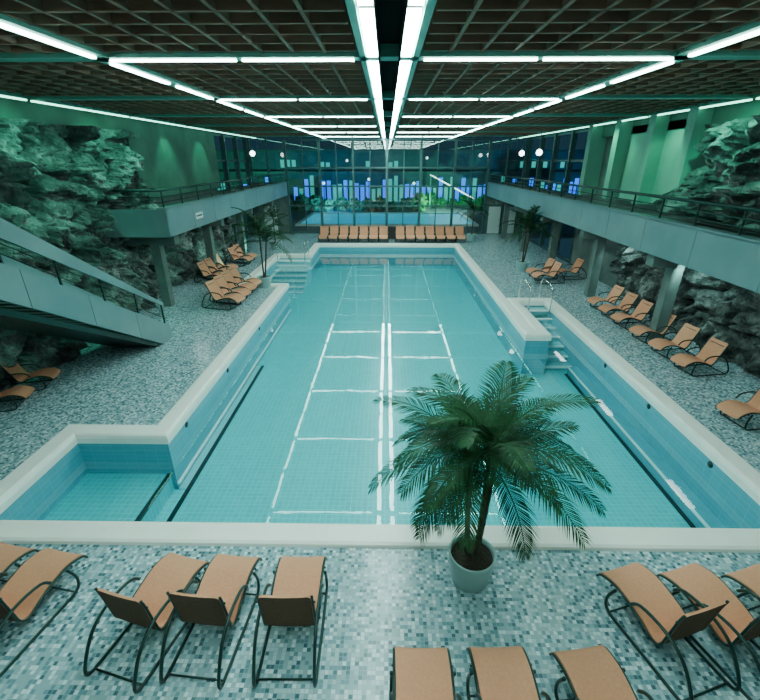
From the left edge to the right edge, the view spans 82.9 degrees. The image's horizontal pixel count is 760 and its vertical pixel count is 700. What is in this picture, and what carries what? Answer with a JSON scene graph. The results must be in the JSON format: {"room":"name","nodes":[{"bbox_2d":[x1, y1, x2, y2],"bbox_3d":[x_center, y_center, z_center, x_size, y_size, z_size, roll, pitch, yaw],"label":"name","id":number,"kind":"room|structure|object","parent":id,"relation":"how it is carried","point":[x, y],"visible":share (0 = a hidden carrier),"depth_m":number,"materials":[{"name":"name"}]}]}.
{"room":"indoor swimming pool","nodes":[
{"label":"indoor swimming pool","id":0,"kind":"room"},
{"bbox_2d":[0,97,256,243],"bbox_3d":[-10.322,-5.397,16.370,0.650,7.640,38.000,0,24,1],"label":"wall","id":1,"kind":"structure","parent":0,"point":[172,156],"depth_m":20.18,"materials":[{"name":"paint"}]},
{"bbox_2d":[0,233,759,699],"bbox_3d":[0.252,-1.785,17.795,21.200,0.120,38.000,0,24,1],"label":"floor","id":2,"kind":"structure","parent":0,"point":[379,600],"depth_m":5.96,"materials":[{"name":"tile"}]},
{"bbox_2d":[0,382,34,411],"bbox_3d":[-9.159,0.999,10.324,1.263,0.826,0.590,-6,24,-13],"label":"sun lounger","id":3,"kind":"object","parent":2,"relation":"on","point":[23,391],"visible":1,"depth_m":10.44,"materials":[{"name":"fabric"}]},
{"bbox_2d":[0,542,39,581],"bbox_3d":[-5.392,3.008,5.527,0.716,1.028,1.531,4,24,10],"label":"sun lounger","id":4,"kind":"object","parent":2,"relation":"on","point":[9,554],"visible":0.77,"depth_m":6.00,"materials":[{"name":"fabric"}]},
{"bbox_2d":[0,357,60,390],"bbox_3d":[-9.194,0.595,11.239,1.263,0.826,0.590,-6,24,-13],"label":"sun lounger","id":5,"kind":"object","parent":2,"relation":"on","point":[15,371],"visible":0.92,"depth_m":11.20,"materials":[{"name":"fabric"}]},
{"bbox_2d":[0,548,87,677],"bbox_3d":[-4.623,3.049,5.435,0.716,1.028,1.531,4,24,10],"label":"sun lounger","id":6,"kind":"object","parent":2,"relation":"on","point":[23,592],"visible":1,"depth_m":5.63,"materials":[{"name":"fabric"}]},
{"bbox_2d":[0,117,167,384],"bbox_3d":[-9.305,-2.848,12.012,2.175,6.500,14.002,0,24,1],"label":"wall","id":7,"kind":"structure","parent":2,"relation":"on","point":[55,182],"depth_m":13.44,"materials":[{"name":"stone"}]},
{"bbox_2d":[0,218,171,346],"bbox_3d":[-7.941,-1.615,10.341,1.700,5.595,6.799,0,24,1],"label":"staircase","id":8,"kind":"structure","parent":2,"relation":"on","point":[32,300],"depth_m":10.09,"materials":[{"name":"grey metal"}]},
{"bbox_2d":[83,552,209,693],"bbox_3d":[-2.864,3.084,5.356,0.716,1.028,1.531,6,25,14],"label":"sun lounger","id":9,"kind":"object","parent":2,"relation":"on","point":[150,607],"visible":0.88,"depth_m":5.32,"materials":[{"name":"fabric"}]},
{"bbox_2d":[103,173,287,306],"bbox_3d":[-8.817,-7.515,24.966,2.800,4.565,20.120,0,24,1],"label":"balcony","id":10,"kind":"object","parent":2,"relation":"on","point":[157,228],"visible":0.92,"depth_m":17.30,"materials":[{"name":"concrete"}]},
{"bbox_2d":[195,211,202,218],"bbox_3d":[-7.507,-5.602,17.874,0.026,0.240,0.700,0,24,1],"label":"wall sign","id":11,"kind":"object","parent":10,"relation":"attached to","point":[199,214],"visible":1,"depth_m":17.86,"materials":[{"name":"white"}]},
{"bbox_2d":[164,214,238,285],"bbox_3d":[-9.382,-6.393,24.115,1.641,3.200,11.001,0,24,1],"label":"wall","id":12,"kind":"structure","parent":2,"relation":"on","point":[182,257],"depth_m":21.98,"materials":[{"name":"grey stone"}]},
{"bbox_2d":[194,261,219,282],"bbox_3d":[-8.284,-3.790,20.981,1.486,0.972,0.695,7,25,14],"label":"sun lounger","id":13,"kind":"object","parent":2,"relation":"on","point":[202,266],"visible":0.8,"depth_m":20.96,"materials":[{"name":"fabric"}]},
{"bbox_2d":[159,553,262,689],"bbox_3d":[-2.065,3.081,5.363,0.716,1.028,1.531,2,24,5],"label":"sun lounger","id":14,"kind":"object","parent":2,"relation":"on","point":[217,600],"visible":1,"depth_m":5.27,"materials":[{"name":"fabric"}]},
{"bbox_2d":[201,257,226,278],"bbox_3d":[-8.271,-4.153,21.804,1.486,0.972,0.695,7,25,14],"label":"sun lounger","id":15,"kind":"object","parent":2,"relation":"on","point":[208,261],"visible":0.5,"depth_m":21.77,"materials":[{"name":"fabric"}]},
{"bbox_2d":[202,279,245,310],"bbox_3d":[-6.342,-2.246,17.367,1.635,1.069,0.764,7,25,14],"label":"sun lounger","id":16,"kind":"object","parent":2,"relation":"on","point":[214,289],"visible":1,"depth_m":17.33,"materials":[{"name":"fabric"}]},
{"bbox_2d":[216,254,238,268],"bbox_3d":[-8.258,-4.517,22.628,1.486,0.972,0.695,7,25,14],"label":"sun lounger","id":17,"kind":"object","parent":2,"relation":"on","point":[219,260],"visible":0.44,"depth_m":22.70,"materials":[{"name":"fabric"}]},
{"bbox_2d":[209,274,251,303],"bbox_3d":[-6.329,-2.589,18.145,1.635,1.069,0.764,7,25,14],"label":"sun lounger","id":18,"kind":"object","parent":2,"relation":"on","point":[221,281],"visible":0.69,"depth_m":18.13,"materials":[{"name":"fabric"}]},
{"bbox_2d":[220,269,256,295],"bbox_3d":[-6.316,-2.933,18.922,1.635,1.069,0.764,7,25,14],"label":"sun lounger","id":19,"kind":"object","parent":2,"relation":"on","point":[228,276],"visible":0.65,"depth_m":18.93,"materials":[{"name":"fabric"}]},
{"bbox_2d":[225,247,252,265],"bbox_3d":[-8.028,-5.324,24.454,1.486,0.972,0.695,7,25,14],"label":"sun lounger","id":20,"kind":"object","parent":2,"relation":"on","point":[234,255],"visible":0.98,"depth_m":24.41,"materials":[{"name":"fabric"}]},
{"bbox_2d":[226,265,261,290],"bbox_3d":[-6.304,-3.276,19.700,1.635,1.069,0.764,7,25,14],"label":"sun lounger","id":21,"kind":"object","parent":2,"relation":"on","point":[234,271],"visible":0.62,"depth_m":19.69,"materials":[{"name":"fabric"}]},
{"bbox_2d":[230,244,257,262],"bbox_3d":[-8.015,-5.688,25.277,1.486,0.972,0.695,7,25,14],"label":"sun lounger","id":22,"kind":"object","parent":2,"relation":"on","point":[253,255],"visible":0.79,"depth_m":25.27,"materials":[{"name":"fabric"}]},
{"bbox_2d":[225,206,293,287],"bbox_3d":[-5.343,-4.664,19.608,2.862,3.681,2.960,7,25,15],"label":"potted palm","id":23,"kind":"object","parent":2,"relation":"on","point":[266,279],"visible":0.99,"depth_m":19.46,"materials":[{"name":"green plant"}]},
{"bbox_2d":[256,204,288,249],"bbox_3d":[-7.032,-8.039,28.144,2.281,2.954,2.303,0,24,1],"label":"potted palm","id":24,"kind":"object","parent":2,"relation":"on","point":[271,214],"visible":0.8,"depth_m":27.98,"materials":[{"name":"green plant"}]},
{"bbox_2d":[252,556,327,687],"bbox_3d":[-1.076,3.087,5.350,0.716,1.028,1.531,0,24,0],"label":"sun lounger","id":25,"kind":"object","parent":2,"relation":"on","point":[294,599],"visible":1,"depth_m":5.15,"materials":[{"name":"fabric"}]},
{"bbox_2d":[318,226,329,241],"bbox_3d":[-4.120,-8.514,31.611,0.729,1.021,1.560,0,24,1],"label":"sun lounger","id":26,"kind":"object","parent":2,"relation":"on","point":[324,230],"visible":0.89,"depth_m":31.84,"materials":[{"name":"fabric"}]},
{"bbox_2d":[328,226,339,241],"bbox_3d":[-3.390,-8.509,31.601,0.729,1.021,1.560,0,24,1],"label":"sun lounger","id":27,"kind":"object","parent":2,"relation":"on","point":[334,230],"visible":0.88,"depth_m":31.83,"materials":[{"name":"fabric"}]},
{"bbox_2d":[338,226,349,241],"bbox_3d":[-2.661,-8.505,31.591,0.729,1.021,1.560,0,24,1],"label":"sun lounger","id":28,"kind":"object","parent":2,"relation":"on","point":[344,230],"visible":0.93,"depth_m":31.82,"materials":[{"name":"fabric"}]},
{"bbox_2d":[348,226,358,241],"bbox_3d":[-1.931,-8.500,31.581,0.729,1.021,1.560,0,24,1],"label":"sun lounger","id":29,"kind":"object","parent":2,"relation":"on","point":[353,234],"visible":0.95,"depth_m":31.81,"materials":[{"name":"fabric"}]},
{"bbox_2d":[358,226,368,241],"bbox_3d":[-1.201,-8.496,31.572,0.729,1.021,1.560,0,24,1],"label":"sun lounger","id":30,"kind":"object","parent":2,"relation":"on","point":[363,230],"visible":0.94,"depth_m":31.80,"materials":[{"name":"fabric"}]},
{"bbox_2d":[368,226,378,241],"bbox_3d":[-0.471,-8.492,31.562,0.729,1.021,1.560,0,24,1],"label":"sun lounger","id":31,"kind":"object","parent":2,"relation":"on","point":[373,230],"visible":0.94,"depth_m":31.79,"materials":[{"name":"fabric"}]},
{"bbox_2d":[0,243,759,552],"bbox_3d":[0.267,-1.556,19.017,14.300,1.675,26.350,0,24,1],"label":"swimming pool","id":32,"kind":"object","parent":2,"relation":"in","point":[280,441],"visible":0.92,"depth_m":10.93,"materials":[{"name":"tile"}]},
{"bbox_2d":[276,239,282,263],"bbox_3d":[-6.202,-6.133,26.639,0.060,1.285,1.577,0,24,1],"label":"pool handrail","id":33,"kind":"object","parent":32,"relation":"attached to","point":[280,239],"visible":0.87,"depth_m":26.12,"materials":[{"name":"silver metal"}]},
{"bbox_2d":[303,240,308,263],"bbox_3d":[-4.553,-6.123,26.617,0.060,1.285,1.577,0,24,1],"label":"pool handrail","id":34,"kind":"object","parent":32,"relation":"attached to","point":[306,240],"visible":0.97,"depth_m":26.06,"materials":[{"name":"silver metal"}]},
{"bbox_2d":[518,278,530,310],"bbox_3d":[5.976,-2.240,17.829,0.060,1.285,1.477,0,24,1],"label":"pool handrail","id":35,"kind":"object","parent":32,"relation":"attached to","point":[522,278],"visible":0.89,"depth_m":17.32,"materials":[{"name":"silver metal"}]},
{"bbox_2d":[538,278,553,316],"bbox_3d":[6.856,-2.234,17.817,0.060,1.285,1.477,0,24,1],"label":"pool handrail","id":36,"kind":"object","parent":32,"relation":"attached to","point":[547,281],"visible":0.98,"depth_m":17.36,"materials":[{"name":"silver metal"}]},
{"bbox_2d":[378,226,388,241],"bbox_3d":[0.259,-8.487,31.552,0.729,1.021,1.560,0,24,1],"label":"sun lounger","id":37,"kind":"object","parent":2,"relation":"on","point":[383,230],"visible":1,"depth_m":31.78,"materials":[{"name":"fabric"}]},
{"bbox_2d":[326,226,456,238],"bbox_3d":[0.846,-8.889,32.611,10.500,0.900,0.060,0,24,1],"label":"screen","id":38,"kind":"object","parent":2,"relation":"on","point":[391,230],"visible":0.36,"depth_m":32.54,"materials":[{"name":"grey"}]},
{"bbox_2d":[395,226,404,241],"bbox_3d":[1.479,-8.480,31.535,0.729,1.021,1.560,0,24,1],"label":"sun lounger","id":39,"kind":"object","parent":2,"relation":"on","point":[400,230],"visible":1,"depth_m":31.77,"materials":[{"name":"fabric"}]},
{"bbox_2d":[405,226,414,241],"bbox_3d":[2.209,-8.476,31.525,0.729,1.021,1.560,0,24,1],"label":"sun lounger","id":40,"kind":"object","parent":2,"relation":"on","point":[409,230],"visible":0.98,"depth_m":31.76,"materials":[{"name":"fabric"}]},
{"bbox_2d":[414,226,425,241],"bbox_3d":[2.939,-8.471,31.515,0.729,1.021,1.560,0,24,1],"label":"sun lounger","id":41,"kind":"object","parent":2,"relation":"on","point":[419,230],"visible":0.98,"depth_m":31.75,"materials":[{"name":"fabric"}]},
{"bbox_2d":[389,647,461,699],"bbox_3d":[0.456,3.589,4.213,0.716,1.028,1.531,0,24,1],"label":"sun lounger","id":42,"kind":"object","parent":2,"relation":"on","point":[417,673],"visible":1,"depth_m":4.60,"materials":[{"name":"fabric"}]},
{"bbox_2d":[424,226,435,241],"bbox_3d":[3.669,-8.467,31.505,0.729,1.021,1.560,0,24,1],"label":"sun lounger","id":43,"kind":"object","parent":2,"relation":"on","point":[429,230],"visible":0.91,"depth_m":31.74,"materials":[{"name":"fabric"}]},
{"bbox_2d":[434,226,445,241],"bbox_3d":[4.399,-8.462,31.495,0.729,1.021,1.560,0,24,1],"label":"sun lounger","id":44,"kind":"object","parent":2,"relation":"on","point":[439,231],"visible":0.95,"depth_m":31.73,"materials":[{"name":"fabric"}]},
{"bbox_2d":[444,226,455,241],"bbox_3d":[5.128,-8.458,31.486,0.729,1.021,1.560,0,24,1],"label":"sun lounger","id":45,"kind":"object","parent":2,"relation":"on","point":[449,231],"visible":0.89,"depth_m":31.71,"materials":[{"name":"fabric"}]},
{"bbox_2d":[453,226,465,241],"bbox_3d":[5.858,-8.454,31.476,0.729,1.021,1.560,0,24,1],"label":"sun lounger","id":46,"kind":"object","parent":2,"relation":"on","point":[459,231],"visible":0.92,"depth_m":31.71,"materials":[{"name":"fabric"}]},
{"bbox_2d":[456,196,490,240],"bbox_3d":[6.779,-9.532,31.386,2.174,3.066,2.190,-16,28,-31],"label":"potted palm","id":47,"kind":"object","parent":2,"relation":"on","point":[471,236],"visible":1,"depth_m":31.22,"materials":[{"name":"green plant"}]},
{"bbox_2d":[367,360,611,592],"bbox_3d":[1.236,1.770,5.714,2.785,3.143,2.913,3,24,8],"label":"potted palm","id":48,"kind":"object","parent":2,"relation":"on","point":[472,558],"visible":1,"depth_m":5.00,"materials":[{"name":"green plant"}]},
{"bbox_2d":[466,646,550,699],"bbox_3d":[1.336,3.586,4.220,0.716,1.028,1.531,0,24,-1],"label":"sun lounger","id":49,"kind":"object","parent":2,"relation":"on","point":[500,673],"visible":1,"depth_m":4.60,"materials":[{"name":"fabric"}]},
{"bbox_2d":[497,205,554,270],"bbox_3d":[7.932,-5.896,22.699,2.940,3.436,2.786,-12,26,-25],"label":"potted palm","id":50,"kind":"object","parent":2,"relation":"on","point":[521,265],"visible":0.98,"depth_m":22.49,"materials":[{"name":"green plant"}]},
{"bbox_2d":[525,257,557,279],"bbox_3d":[8.212,-4.136,21.764,1.486,0.972,0.695,-4,24,-8],"label":"sun lounger","id":51,"kind":"object","parent":2,"relation":"on","point":[550,261],"visible":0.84,"depth_m":21.70,"materials":[{"name":"fabric"}]},
{"bbox_2d":[531,261,564,283],"bbox_3d":[8.198,-3.772,20.941,1.486,0.972,0.695,-4,24,-8],"label":"sun lounger","id":52,"kind":"object","parent":2,"relation":"on","point":[554,270],"visible":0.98,"depth_m":20.89,"materials":[{"name":"fabric"}]},
{"bbox_2d":[557,258,586,279],"bbox_3d":[9.610,-4.087,21.654,1.486,0.972,0.695,-4,24,-8],"label":"sun lounger","id":53,"kind":"object","parent":2,"relation":"on","point":[579,262],"visible":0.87,"depth_m":21.57,"materials":[{"name":"fabric"}]},
{"bbox_2d":[549,645,653,699],"bbox_3d":[2.354,3.592,4.206,0.716,1.028,1.531,-3,24,-7],"label":"sun lounger","id":54,"kind":"object","parent":2,"relation":"on","point":[591,673],"visible":1,"depth_m":4.59,"materials":[{"name":"fabric"}]},
{"bbox_2d":[586,284,625,311],"bbox_3d":[9.088,-2.087,17.188,1.412,0.924,0.660,-4,24,-8],"label":"sun lounger","id":55,"kind":"object","parent":2,"relation":"on","point":[615,293],"visible":0.88,"depth_m":17.15,"materials":[{"name":"fabric"}]},
{"bbox_2d":[597,291,638,319],"bbox_3d":[9.073,-1.683,16.274,1.412,0.924,0.660,-4,24,-8],"label":"sun lounger","id":56,"kind":"object","parent":2,"relation":"on","point":[629,299],"visible":0.88,"depth_m":16.24,"materials":[{"name":"fabric"}]},
{"bbox_2d":[486,173,759,339],"bbox_3d":[9.479,-4.636,18.452,2.800,4.565,33.820,0,24,1],"label":"balcony","id":57,"kind":"object","parent":2,"relation":"on","point":[675,244],"visible":0.96,"depth_m":13.51,"materials":[{"name":"concrete"}]},
{"bbox_2d":[610,299,653,329],"bbox_3d":[9.058,-1.279,15.359,1.412,0.924,0.660,-4,24,-8],"label":"sun lounger","id":58,"kind":"object","parent":2,"relation":"on","point":[643,308],"visible":0.94,"depth_m":15.32,"materials":[{"name":"fabric"}]},
{"bbox_2d":[628,314,677,343],"bbox_3d":[9.039,-0.753,14.170,1.412,0.924,0.660,-4,24,-8],"label":"sun lounger","id":59,"kind":"object","parent":2,"relation":"on","point":[639,330],"visible":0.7,"depth_m":13.99,"materials":[{"name":"fabric"}]},
{"bbox_2d":[596,562,740,699],"bbox_3d":[3.469,3.151,5.206,0.716,1.028,1.531,-7,25,-15],"label":"sun lounger","id":60,"kind":"object","parent":2,"relation":"on","point":[663,619],"visible":1,"depth_m":5.25,"materials":[{"name":"fabric"}]},
{"bbox_2d":[647,322,701,358],"bbox_3d":[9.022,-0.289,13.119,1.412,0.924,0.660,-4,24,-8],"label":"sun lounger","id":61,"kind":"object","parent":2,"relation":"on","point":[684,337],"visible":0.94,"depth_m":13.08,"materials":[{"name":"fabric"}]},
{"bbox_2d":[610,244,759,378],"bbox_3d":[10.113,-1.435,13.143,1.301,3.000,13.501,0,24,1],"label":"wall","id":62,"kind":"structure","parent":2,"relation":"on","point":[727,312],"depth_m":13.52,"materials":[{"name":"grey stone"}]},
{"bbox_2d":[669,336,729,376],"bbox_3d":[9.005,0.176,12.067,1.412,0.924,0.660,-4,24,-8],"label":"sun lounger","id":63,"kind":"object","parent":2,"relation":"on","point":[713,348],"visible":1,"depth_m":12.02,"materials":[{"name":"fabric"}]},
{"bbox_2d":[656,563,759,699],"bbox_3d":[4.269,3.155,5.195,0.716,1.028,1.531,-7,25,-15],"label":"sun lounger","id":64,"kind":"object","parent":2,"relation":"on","point":[703,584],"visible":0.88,"depth_m":5.36,"materials":[{"name":"fabric"}]},
{"bbox_2d":[715,388,759,430],"bbox_3d":[8.466,1.224,9.696,1.412,0.924,0.660,-4,24,-8],"label":"sun lounger","id":65,"kind":"object","parent":2,"relation":"on","point":[736,409],"visible":1,"depth_m":9.73,"materials":[{"name":"fabric"}]},
{"bbox_2d":[720,564,759,636],"bbox_3d":[5.149,3.161,5.183,0.716,1.028,1.531,-7,25,-15],"label":"sun lounger","id":66,"kind":"object","parent":2,"relation":"on","point":[748,578],"visible":0.73,"depth_m":5.69,"materials":[{"name":"fabric"}]},
{"bbox_2d":[0,0,759,137],"bbox_3d":[0.254,-8.632,14.933,22.000,0.760,38.300,0,24,1],"label":"ceiling","id":67,"kind":"structure","parent":0,"point":[107,30],"depth_m":7.54,"materials":[{"name":"black"}]},
{"bbox_2d":[250,134,254,155],"bbox_3d":[-8.532,-13.608,28.567,0.340,1.340,0.340,0,24,1],"label":"pendant lamp","id":68,"kind":"object","parent":67,"relation":"hanging from","point":[252,153],"visible":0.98,"depth_m":28.63,"materials":[{"name":"white"}]},
{"bbox_2d":[0,0,759,137],"bbox_3d":[0.252,-8.265,14.931,19.860,0.090,37.800,0,24,1],"label":"ceiling light","id":69,"kind":"object","parent":67,"relation":"attached to","point":[413,15],"depth_m":7.11,"materials":[{"name":"white plastic"}]},
{"bbox_2d":[519,138,524,155],"bbox_3d":[9.259,-13.299,27.869,0.340,1.340,0.340,0,24,1],"label":"pendant lamp","id":70,"kind":"object","parent":67,"relation":"hanging from","point":[521,153],"visible":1,"depth_m":27.96,"materials":[{"name":"white"}]},
{"bbox_2d":[536,133,541,155],"bbox_3d":[9.207,-11.884,24.668,0.340,1.340,0.340,0,24,1],"label":"pendant lamp","id":71,"kind":"object","parent":67,"relation":"hanging from","point":[539,151],"visible":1,"depth_m":24.75,"materials":[{"name":"white"}]},
{"bbox_2d":[252,182,521,233],"bbox_3d":[0.536,-11.363,34.497,21.800,3.900,0.300,0,24,1],"label":"wall","id":72,"kind":"structure","parent":0,"point":[282,203],"depth_m":34.40,"materials":[{"name":"paint"}]},
{"bbox_2d":[264,205,279,232],"bbox_3d":[-8.766,-10.545,34.749,1.100,2.200,0.175,0,24,1],"label":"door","id":73,"kind":"structure","parent":72,"relation":"in","point":[269,218],"depth_m":34.75,"materials":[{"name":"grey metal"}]},
{"bbox_2d":[247,137,528,233],"bbox_3d":[0.534,-12.734,33.716,21.120,7.040,0.180,0,24,1],"label":"window","id":74,"kind":"structure","parent":72,"relation":"in","point":[421,139],"depth_m":33.40,"materials":[{"name":"clear glass"}]},
{"bbox_2d":[485,205,501,233],"bbox_3d":[9.132,-10.438,34.507,1.100,2.200,0.175,0,24,1],"label":"door","id":75,"kind":"structure","parent":72,"relation":"in","point":[494,211],"depth_m":34.46,"materials":[{"name":"grey metal"}]},
{"bbox_2d":[500,205,516,233],"bbox_3d":[10.332,-10.430,34.490,1.100,2.200,0.175,0,24,1],"label":"door","id":76,"kind":"structure","parent":72,"relation":"in","point":[510,229],"depth_m":34.48,"materials":[{"name":"grey metal"}]},
{"bbox_2d":[517,99,759,287],"bbox_3d":[10.626,-5.271,16.086,1.050,7.640,38.000,0,24,1],"label":"wall","id":77,"kind":"structure","parent":0,"point":[653,154],"depth_m":18.12,"materials":[{"name":"paint"}]},
{"bbox_2d":[655,116,759,229],"bbox_3d":[9.820,-4.234,10.324,1.833,2.600,8.602,0,24,1],"label":"wall","id":78,"kind":"structure","parent":77,"relation":"attached to","point":[730,173],"depth_m":11.72,"materials":[{"name":"stone"}]},
{"label":"outside","id":79,"kind":"structure","parent":0,"visible":0},
{"bbox_2d":[236,207,574,237],"bbox_3d":[0.937,-20.285,60.069,90.000,0.350,53.700,0,24,1],"label":"terrace","id":80,"kind":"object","parent":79,"point":[296,216],"visible":0.02,"depth_m":43.12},
{"bbox_2d":[290,197,295,210],"bbox_3d":[-10.758,-17.399,51.779,1.637,1.835,1.742,0,24,1],"label":"bush","id":81,"kind":"object","parent":80,"relation":"on","point":[291,200],"visible":0.35,"depth_m":51.49,"materials":[{"name":"green plant"}]},
{"bbox_2d":[293,193,309,210],"bbox_3d":[-9.208,-17.357,51.233,2.281,2.668,2.069,14,28,29],"label":"bush","id":82,"kind":"object","parent":80,"relation":"on","point":[299,200],"visible":0.67,"depth_m":50.62,"materials":[{"name":"green plant"}]},
{"bbox_2d":[309,194,323,210],"bbox_3d":[-7.743,-17.655,51.775,2.327,2.119,2.080,0,24,1],"label":"bush","id":83,"kind":"object","parent":80,"relation":"on","point":[313,200],"visible":0.73,"depth_m":51.16,"materials":[{"name":"green plant"}]},
{"bbox_2d":[323,198,334,210],"bbox_3d":[-6.197,-17.165,51.139,1.616,1.773,1.814,0,24,1],"label":"bush","id":84,"kind":"object","parent":80,"relation":"on","point":[327,201],"visible":0.66,"depth_m":50.70,"materials":[{"name":"green plant"}]},
{"bbox_2d":[335,196,347,209],"bbox_3d":[-4.670,-17.561,52.014,1.632,2.028,1.912,0,24,1],"label":"bush","id":85,"kind":"object","parent":80,"relation":"on","point":[341,201],"visible":0.67,"depth_m":51.55,"materials":[{"name":"green plant"}]},
{"bbox_2d":[347,197,359,209],"bbox_3d":[-3.040,-17.616,51.954,1.698,1.674,1.558,17,29,33],"label":"bush","id":86,"kind":"object","parent":80,"relation":"on","point":[350,202],"visible":0.49,"depth_m":51.59,"materials":[{"name":"green plant"}]},
{"bbox_2d":[359,196,373,211],"bbox_3d":[-1.584,-17.057,50.740,1.836,2.056,1.725,0,24,1],"label":"bush","id":87,"kind":"object","parent":80,"relation":"on","point":[366,201],"visible":0.65,"depth_m":50.32,"materials":[{"name":"green plant"}]},
{"bbox_2d":[372,195,385,210],"bbox_3d":[-0.088,-17.672,51.989,1.842,2.034,1.972,0,24,1],"label":"bush","id":88,"kind":"object","parent":80,"relation":"on","point":[380,200],"visible":0.79,"depth_m":51.45,"materials":[{"name":"green plant"}]},
{"bbox_2d":[295,212,478,225],"bbox_3d":[0.675,-13.390,43.822,16.800,0.170,9.800,0,24,1],"label":"pool","id":89,"kind":"object","parent":80,"relation":"on","point":[314,218],"visible":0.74,"depth_m":43.44,"materials":[{"name":"teal liquid"}]},
{"bbox_2d":[388,200,398,210],"bbox_3d":[1.552,-17.085,51.229,1.200,1.445,1.281,18,29,35],"label":"bush","id":90,"kind":"object","parent":80,"relation":"on","point":[391,202],"visible":0.66,"depth_m":50.94,"materials":[{"name":"green plant"}]},
{"bbox_2d":[216,149,584,204],"bbox_3d":[0.919,-23.047,57.537,62.000,6.750,5.100,0,24,1],"label":"city skyline","id":91,"kind":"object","parent":80,"relation":"on","point":[377,158],"visible":0.35,"depth_m":55.16,"materials":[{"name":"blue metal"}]},
{"bbox_2d":[399,197,410,209],"bbox_3d":[3.154,-17.715,52.417,1.735,1.820,1.646,0,24,1],"label":"bush","id":92,"kind":"object","parent":80,"relation":"on","point":[407,200],"visible":0.69,"depth_m":51.98,"materials":[{"name":"green plant"}]},
{"bbox_2d":[410,192,427,210],"bbox_3d":[4.654,-17.346,50.864,2.195,2.616,2.340,0,24,1],"label":"bush","id":93,"kind":"object","parent":80,"relation":"on","point":[424,201],"visible":0.56,"depth_m":50.28,"materials":[{"name":"green plant"}]},
{"bbox_2d":[425,191,436,204],"bbox_3d":[6.218,-19.102,54.996,2.276,2.298,2.239,0,24,1],"label":"bush","id":94,"kind":"object","parent":80,"relation":"on","point":[433,195],"visible":0.38,"depth_m":54.22,"materials":[{"name":"green plant"}]},
{"bbox_2d":[436,197,446,207],"bbox_3d":[7.759,-18.732,54.737,1.571,1.532,1.567,0,24,1],"label":"bush","id":95,"kind":"object","parent":80,"relation":"on","point":[440,201],"visible":0.78,"depth_m":54.36,"materials":[{"name":"green plant"}]},
{"bbox_2d":[429,175,473,208],"bbox_3d":[8.401,-18.528,50.775,4.800,3.950,4.100,0,24,1],"label":"canopy","id":96,"kind":"object","parent":80,"relation":"on","point":[430,175],"visible":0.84,"depth_m":51.45,"materials":[{"name":"white metal"}]},
{"bbox_2d":[447,198,457,204],"bbox_3d":[9.329,-18.741,55.122,1.316,1.389,1.402,0,24,1],"label":"bush","id":97,"kind":"object","parent":80,"relation":"on","point":[455,200],"visible":0.4,"depth_m":54.70,"materials":[{"name":"green plant"}]},
{"bbox_2d":[458,192,472,207],"bbox_3d":[10.956,-19.035,55.059,1.914,2.181,1.868,0,24,1],"label":"bush","id":98,"kind":"object","parent":80,"relation":"on","point":[462,197],"visible":0.38,"depth_m":54.57,"materials":[{"name":"green plant"}]},
{"bbox_2d":[473,194,483,210],"bbox_3d":[12.430,-17.519,51.660,2.001,2.450,2.057,-13,27,-27],"label":"bush","id":99,"kind":"object","parent":80,"relation":"on","point":[480,200],"visible":0.3,"depth_m":51.20,"materials":[{"name":"green plant"}]}
]}

